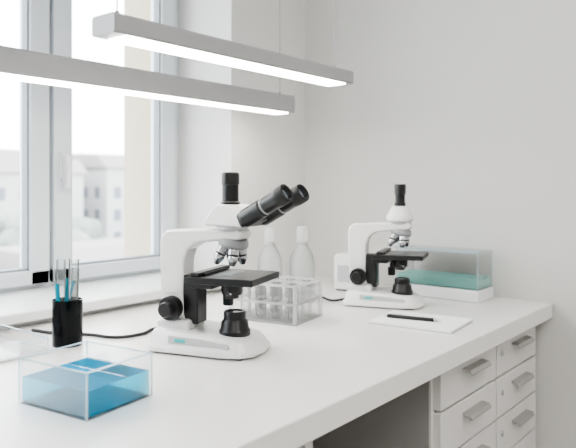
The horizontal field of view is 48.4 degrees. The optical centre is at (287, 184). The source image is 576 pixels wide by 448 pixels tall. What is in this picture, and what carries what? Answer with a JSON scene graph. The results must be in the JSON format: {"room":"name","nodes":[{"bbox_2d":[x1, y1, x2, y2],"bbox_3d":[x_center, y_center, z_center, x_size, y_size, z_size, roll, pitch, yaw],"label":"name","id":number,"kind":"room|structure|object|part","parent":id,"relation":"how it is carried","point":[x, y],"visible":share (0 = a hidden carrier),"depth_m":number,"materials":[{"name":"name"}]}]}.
{"room":"laboratory","nodes":[
{"label":"laboratory","id":0,"kind":"room"},
{"bbox_2d":[124,0,150,256],"bbox_3d":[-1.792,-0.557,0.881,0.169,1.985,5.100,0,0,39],"label":"window reveal","id":1,"kind":"structure","parent":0,"point":[137,110],"depth_m":2.40,"materials":[{"name":"beige paint"}]},
{"bbox_2d":[0,0,304,329],"bbox_3d":[-1.685,-0.150,0.710,0.470,2.800,4.970,0,0,39],"label":"wall","id":2,"kind":"structure","parent":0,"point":[267,151],"depth_m":2.28,"materials":[{"name":"paint"}]},
{"bbox_2d":[0,0,177,292],"bbox_3d":[-1.403,-0.465,1.119,0.121,1.570,3.160,0,0,39],"label":"window","id":3,"kind":"structure","parent":2,"relation":"attached to","point":[50,283],"depth_m":1.94,"materials":[{"name":"white plastic"}]},
{"bbox_2d":[60,152,67,177],"bbox_3d":[-0.683,-0.060,1.955,0.010,0.080,0.026,0,0,39],"label":"handle","id":4,"kind":"object","parent":3,"relation":"attached to","point":[62,154],"depth_m":1.94,"materials":[{"name":"white plastic"}]},
{"bbox_3d":[-0.669,-0.040,1.943,0.026,0.100,0.018,0,0,39],"label":"handle","id":5,"kind":"part","parent":3,"relation":"part of","materials":[{"name":"white plastic"}]},
{"bbox_2d":[0,0,159,273],"bbox_3d":[-1.402,-0.449,1.118,0.030,1.399,2.976,0,0,39],"label":"gasket","id":6,"kind":"object","parent":3,"relation":"attached to","point":[25,3],"visible":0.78,"depth_m":1.89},
{"bbox_3d":[-1.409,-0.458,1.123,0.067,1.505,3.100,0,0,39],"label":"sash","id":7,"kind":"part","parent":3,"relation":"part of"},
{"bbox_2d":[0,272,220,326],"bbox_3d":[-1.283,0.322,1.020,0.322,0.027,3.160,0,0,39],"label":"window sill","id":8,"kind":"structure","parent":2,"relation":"attached to","point":[22,306],"depth_m":1.80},
{"bbox_2d":[305,0,575,447],"bbox_3d":[1.730,-0.150,1.228,5.170,2.800,0.150,0,0,39],"label":"wall","id":9,"kind":"structure","parent":0,"point":[468,105],"depth_m":2.07,"materials":[{"name":"paint"}]},
{"bbox_3d":[0.112,-1.600,-0.756,5.170,0.100,5.270,0,0,39],"label":"ceiling","id":10,"kind":"structure","parent":0,"visible":0},
{"bbox_2d":[0,0,294,114],"bbox_3d":[-0.438,-0.893,1.635,0.066,1.313,1.380,0,0,39],"label":"pendant lamp","id":11,"kind":"object","parent":10,"relation":"hanging from","point":[16,64],"visible":1,"depth_m":1.64,"materials":[{"name":"metal"}]},
{"bbox_2d":[0,72,287,114],"bbox_3d":[-0.438,-0.239,1.635,0.056,0.005,1.320,0,0,39],"label":"diffuser","id":12,"kind":"object","parent":11,"relation":"attached to","point":[47,78],"depth_m":1.66,"materials":[{"name":"white plastic"}]},
{"bbox_2d":[92,0,353,85],"bbox_3d":[-0.090,-0.906,1.422,0.066,1.288,0.750,0,0,39],"label":"pendant lamp","id":13,"kind":"object","parent":10,"relation":"hanging from","point":[115,27],"visible":1,"depth_m":1.31,"materials":[{"name":"metal"}]},
{"bbox_2d":[108,35,344,85],"bbox_3d":[-0.090,-0.265,1.422,0.056,0.005,0.690,0,0,39],"label":"diffuser","id":14,"kind":"object","parent":13,"relation":"attached to","point":[167,44],"depth_m":1.34,"materials":[{"name":"white plastic"}]},
{"bbox_3d":[0.112,1.300,-0.756,5.170,0.100,5.270,0,0,39],"label":"floor","id":15,"kind":"structure","parent":0,"visible":0},
{"bbox_2d":[0,275,551,447],"bbox_3d":[-0.765,0.800,0.733,0.926,0.900,3.769,0,0,39],"label":"countertop","id":16,"kind":"structure","parent":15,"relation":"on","point":[317,376],"depth_m":1.18,"materials":[{"name":"laminate"}]},
{"bbox_2d":[0,336,47,362],"bbox_3d":[-0.670,0.334,1.295,0.212,0.033,0.282,0,0,39],"label":"glass tray","id":17,"kind":"object","parent":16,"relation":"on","point":[10,349],"visible":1,"depth_m":1.33,"materials":[{"name":"glass"}]},
{"bbox_2d":[52,258,82,347],"bbox_3d":[-0.482,0.255,1.403,0.067,0.190,0.064,0,0,39],"label":"cup","id":18,"kind":"object","parent":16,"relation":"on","point":[67,311],"visible":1,"depth_m":1.38,"materials":[{"name":"plastic"}]},
{"bbox_2d":[31,327,156,338],"bbox_3d":[-0.417,0.341,1.520,0.379,0.020,0.121,0,0,16],"label":"power cable","id":19,"kind":"object","parent":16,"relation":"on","point":[153,328],"visible":0.52,"depth_m":1.48,"materials":[{"name":"black rubber"}]},
{"bbox_2d":[147,172,308,359],"bbox_3d":[-0.119,0.161,1.348,0.343,0.377,0.165,0,0,20],"label":"microscope","id":20,"kind":"object","parent":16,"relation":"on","point":[184,328],"visible":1,"depth_m":1.33,"materials":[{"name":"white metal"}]},
{"bbox_3d":[-0.249,0.260,1.352,0.051,0.051,0.048,0,0,20],"label":"focus knob","id":21,"kind":"part","parent":20,"relation":"part of","materials":[{"name":"black plastic"}]},
{"bbox_3d":[-0.249,0.179,1.370,0.032,0.102,0.002,0,0,20],"label":"arm panel","id":22,"kind":"part","parent":20,"relation":"part of","materials":[{"name":"white ceramic"}]},
{"bbox_3d":[-0.221,0.319,1.314,0.025,0.007,0.007,0,0,20],"label":"mark plate","id":23,"kind":"part","parent":20,"relation":"part of","materials":[{"name":"teal plastic"}]},
{"bbox_3d":[-0.182,0.319,1.300,0.138,0.016,0.006,0,0,20],"label":"trim","id":24,"kind":"part","parent":20,"relation":"part of","materials":[{"name":"grey plastic"}]},
{"bbox_3d":[-0.177,0.200,1.372,0.196,0.218,0.052,0,0,20],"label":"arm","id":25,"kind":"part","parent":20,"relation":"part of","materials":[{"name":"white ceramic"}]},
{"bbox_3d":[-0.132,0.252,1.417,0.024,0.027,0.024,0,0,20],"label":"stage control knob","id":26,"kind":"part","parent":20,"relation":"part of","materials":[{"name":"black plastic"}]},
{"bbox_2d":[258,227,281,301],"bbox_3d":[-0.055,0.239,1.942,0.074,0.222,0.074,0,0,39],"label":"wash bottle","id":27,"kind":"object","parent":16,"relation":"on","point":[269,233],"visible":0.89,"depth_m":1.94,"materials":[{"name":"white plastic"}]},
{"bbox_2d":[229,275,321,325],"bbox_3d":[-0.032,0.300,1.700,0.200,0.100,0.150,0,0,29],"label":"tube rack","id":28,"kind":"object","parent":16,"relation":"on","point":[280,316],"visible":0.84,"depth_m":1.68,"materials":[{"name":"clear plastic"}]},
{"bbox_2d":[290,226,314,302],"bbox_3d":[0.042,0.237,1.927,0.076,0.226,0.076,0,0,39],"label":"wash bottle","id":29,"kind":"object","parent":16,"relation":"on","point":[302,231],"visible":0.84,"depth_m":1.93,"materials":[{"name":"plastic"}]},
{"bbox_3d":[-0.277,0.822,1.318,0.805,0.856,0.022,0,0,39],"label":"support panel","id":30,"kind":"part","parent":16,"relation":"part of","materials":[{"name":"white"}]},
{"bbox_2d":[288,288,344,301],"bbox_3d":[0.053,0.343,2.085,0.045,0.016,0.436,0,0,-28],"label":"power cable","id":31,"kind":"object","parent":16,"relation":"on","point":[323,297],"visible":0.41,"depth_m":1.93,"materials":[{"name":"black rubber"}]},
{"bbox_2d":[334,252,349,290],"bbox_3d":[0.217,0.289,2.140,0.110,0.122,0.094,0,0,27],"label":"box","id":32,"kind":"object","parent":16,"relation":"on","point":[341,260],"visible":0.37,"depth_m":2.12,"materials":[{"name":"white plastic"}]},
{"bbox_3d":[0.200,0.292,2.106,0.080,0.055,0.001,0,0,27],"label":"panel","id":33,"kind":"part","parent":32,"relation":"part of","materials":[{"name":"white plastic"}]},
{"bbox_2d":[342,184,428,309],"bbox_3d":[0.286,0.174,1.878,0.237,0.352,0.150,0,0,19],"label":"microscope","id":34,"kind":"object","parent":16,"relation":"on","point":[364,290],"visible":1,"depth_m":1.85,"materials":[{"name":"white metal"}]},
{"bbox_3d":[0.203,0.190,1.879,0.030,0.095,0.002,0,0,19],"label":"arm panel","id":35,"kind":"part","parent":34,"relation":"part of","materials":[{"name":"white plastic"}]},
{"bbox_3d":[0.203,0.266,1.861,0.048,0.048,0.045,0,0,19],"label":"focus knob","id":36,"kind":"part","parent":34,"relation":"part of","materials":[{"name":"black plastic"}]},
{"bbox_3d":[0.270,0.210,1.881,0.183,0.204,0.049,0,0,19],"label":"arm","id":37,"kind":"part","parent":34,"relation":"part of","materials":[{"name":"white ceramic"}]},
{"bbox_3d":[0.266,0.321,1.814,0.129,0.015,0.006,0,0,19],"label":"trim","id":38,"kind":"part","parent":34,"relation":"part of","materials":[{"name":"grey plastic"}]},
{"bbox_3d":[0.311,0.258,1.924,0.022,0.025,0.022,0,0,19],"label":"stage control knob","id":39,"kind":"part","parent":34,"relation":"part of","materials":[{"name":"black plastic"}]},
{"bbox_2d":[368,310,472,333],"bbox_3d":[0.337,0.346,1.632,0.218,0.007,0.166,0,0,33],"label":"notepad","id":40,"kind":"object","parent":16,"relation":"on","point":[448,324],"visible":1,"depth_m":1.60,"materials":[{"name":"paper"}]},
{"bbox_2d":[384,313,440,321],"bbox_3d":[0.316,0.337,1.629,0.148,0.011,0.010,0,0,27],"label":"ballpoint pen","id":41,"kind":"object","parent":40,"relation":"on","point":[399,316],"visible":1,"depth_m":1.63,"materials":[{"name":"black plastic"}]},
{"bbox_2d":[398,269,492,302],"bbox_3d":[0.491,0.273,2.026,0.280,0.154,0.120,0,0,39],"label":"tray","id":42,"kind":"object","parent":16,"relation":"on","point":[471,288],"visible":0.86,"depth_m":1.97,"materials":[{"name":"white plastic"}]},
{"bbox_2d":[313,327,534,447],"bbox_3d":[0.231,0.823,1.912,0.841,0.854,0.655,0,0,39],"label":"base cabinet","id":43,"kind":"object","parent":15,"relation":"on","point":[487,400],"visible":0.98,"depth_m":1.55,"materials":[{"name":"metal"}]},
{"bbox_3d":[0.521,0.783,1.675,0.005,0.774,0.655,0,0,39],"label":"frame","id":44,"kind":"part","parent":43,"relation":"part of","materials":[{"name":"white laminate"}]},
{"bbox_3d":[0.456,0.542,1.542,0.025,0.014,0.115,0,0,39],"label":"handle","id":45,"kind":"part","parent":43,"relation":"part of","materials":[{"name":"metal"}]},
{"bbox_3d":[0.456,0.438,1.542,0.025,0.014,0.115,0,0,39],"label":"handle","id":46,"kind":"part","parent":43,"relation":"part of","materials":[{"name":"metal"}]},
{"bbox_3d":[0.456,0.650,1.542,0.025,0.014,0.115,0,0,39],"label":"handle","id":47,"kind":"part","parent":43,"relation":"part of","materials":[{"name":"metal"}]},
{"bbox_3d":[0.657,0.438,1.789,0.025,0.014,0.115,0,0,39],"label":"handle","id":48,"kind":"part","parent":43,"relation":"part of","materials":[{"name":"metal"}]},
{"bbox_3d":[0.657,0.650,1.789,0.025,0.014,0.115,0,0,39],"label":"handle","id":49,"kind":"part","parent":43,"relation":"part of","materials":[{"name":"metal"}]},
{"bbox_3d":[0.657,0.542,1.789,0.025,0.014,0.115,0,0,39],"label":"handle","id":50,"kind":"part","parent":43,"relation":"part of","materials":[{"name":"metal"}]},
{"label":"outside","id":51,"kind":"structure","parent":0,"visible":0},
{"bbox_3d":[-58.826,8.350,138.306,254.000,0.200,380.000,0,0,39],"label":"ground","id":52,"kind":"structure","parent":51,"visible":0},
{"bbox_2d":[0,172,82,217],"bbox_3d":[-33.043,3.450,73.404,12.000,9.600,14.000,0,0,39],"label":"wall","id":53,"kind":"structure","parent":52,"relation":"on","point":[10,181],"depth_m":68.73,"materials":[{"name":"white paint"}]},
{"bbox_2d":[0,187,4,200],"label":"windows","id":54,"kind":"structure","parent":53,"relation":"in","point":[2,189],"depth_m":67.48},
{"bbox_2d":[0,158,87,173],"bbox_3d":[-33.043,-2.150,73.404,12.800,1.600,14.800,0,0,39],"label":"roof","id":55,"kind":"structure","parent":53,"relation":"on","point":[6,164],"depth_m":69.34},
{"bbox_2d":[0,210,106,246],"bbox_3d":[-17.515,5.061,54.191,24.488,7.707,98.953,0,0,39],"label":"trees","id":56,"kind":"object","parent":52,"relation":"on","point":[85,228],"visible":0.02,"depth_m":51.94,"materials":[{"name":"white plant"}]},
{"bbox_2d":[83,168,123,238],"bbox_3d":[-22.584,3.050,89.392,14.000,10.400,16.000,0,0,39],"label":"wall","id":57,"kind":"structure","parent":52,"relation":"on","point":[106,179],"depth_m":79.79,"materials":[{"name":"white paint"}]},
{"bbox_2d":[72,155,123,167],"bbox_3d":[-22.584,-2.950,89.392,14.800,1.600,16.800,0,0,39],"label":"roof","id":58,"kind":"structure","parent":57,"relation":"on","point":[88,161],"depth_m":80.18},
{"bbox_2d":[83,187,120,237],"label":"windows","id":59,"kind":"structure","parent":57,"relation":"in","point":[117,190],"depth_m":80.00,"materials":[{"name":"grey glass"}]},
{"bbox_3d":[-33.252,2.350,117.449,20.000,11.800,20.000,0,0,39],"label":"wall","id":60,"kind":"structure","parent":0,"visible":0},
{"bbox_2d":[72,153,123,155],"bbox_3d":[-33.252,-4.350,117.449,20.800,1.600,20.800,0,0,39],"label":"roof","id":61,"kind":"structure","parent":60,"relation":"on","point":[79,154],"depth_m":105.42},
{"bbox_3d":[-55.313,2.150,96.729,18.000,12.200,22.000,0,0,39],"label":"wall","id":62,"kind":"structure","parent":0,"visible":0},
{"bbox_2d":[0,149,19,157],"bbox_3d":[-55.313,-4.750,96.729,18.800,1.600,22.800,0,0,39],"label":"roof","id":63,"kind":"structure","parent":62,"relation":"on","point":[4,153],"depth_m":98.78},
{"bbox_3d":[-10.149,6.450,33.440,7.000,3.600,9.000,0,0,39],"label":"wall","id":64,"kind":"structure","parent":0,"visible":0},
{"bbox_2d":[0,237,123,269],"bbox_3d":[-10.149,3.850,33.440,7.800,1.600,9.800,0,0,39],"label":"roof","id":65,"kind":"structure","parent":64,"relation":"on","point":[98,249],"depth_m":30.97,"materials":[{"name":"white"}]}
]}

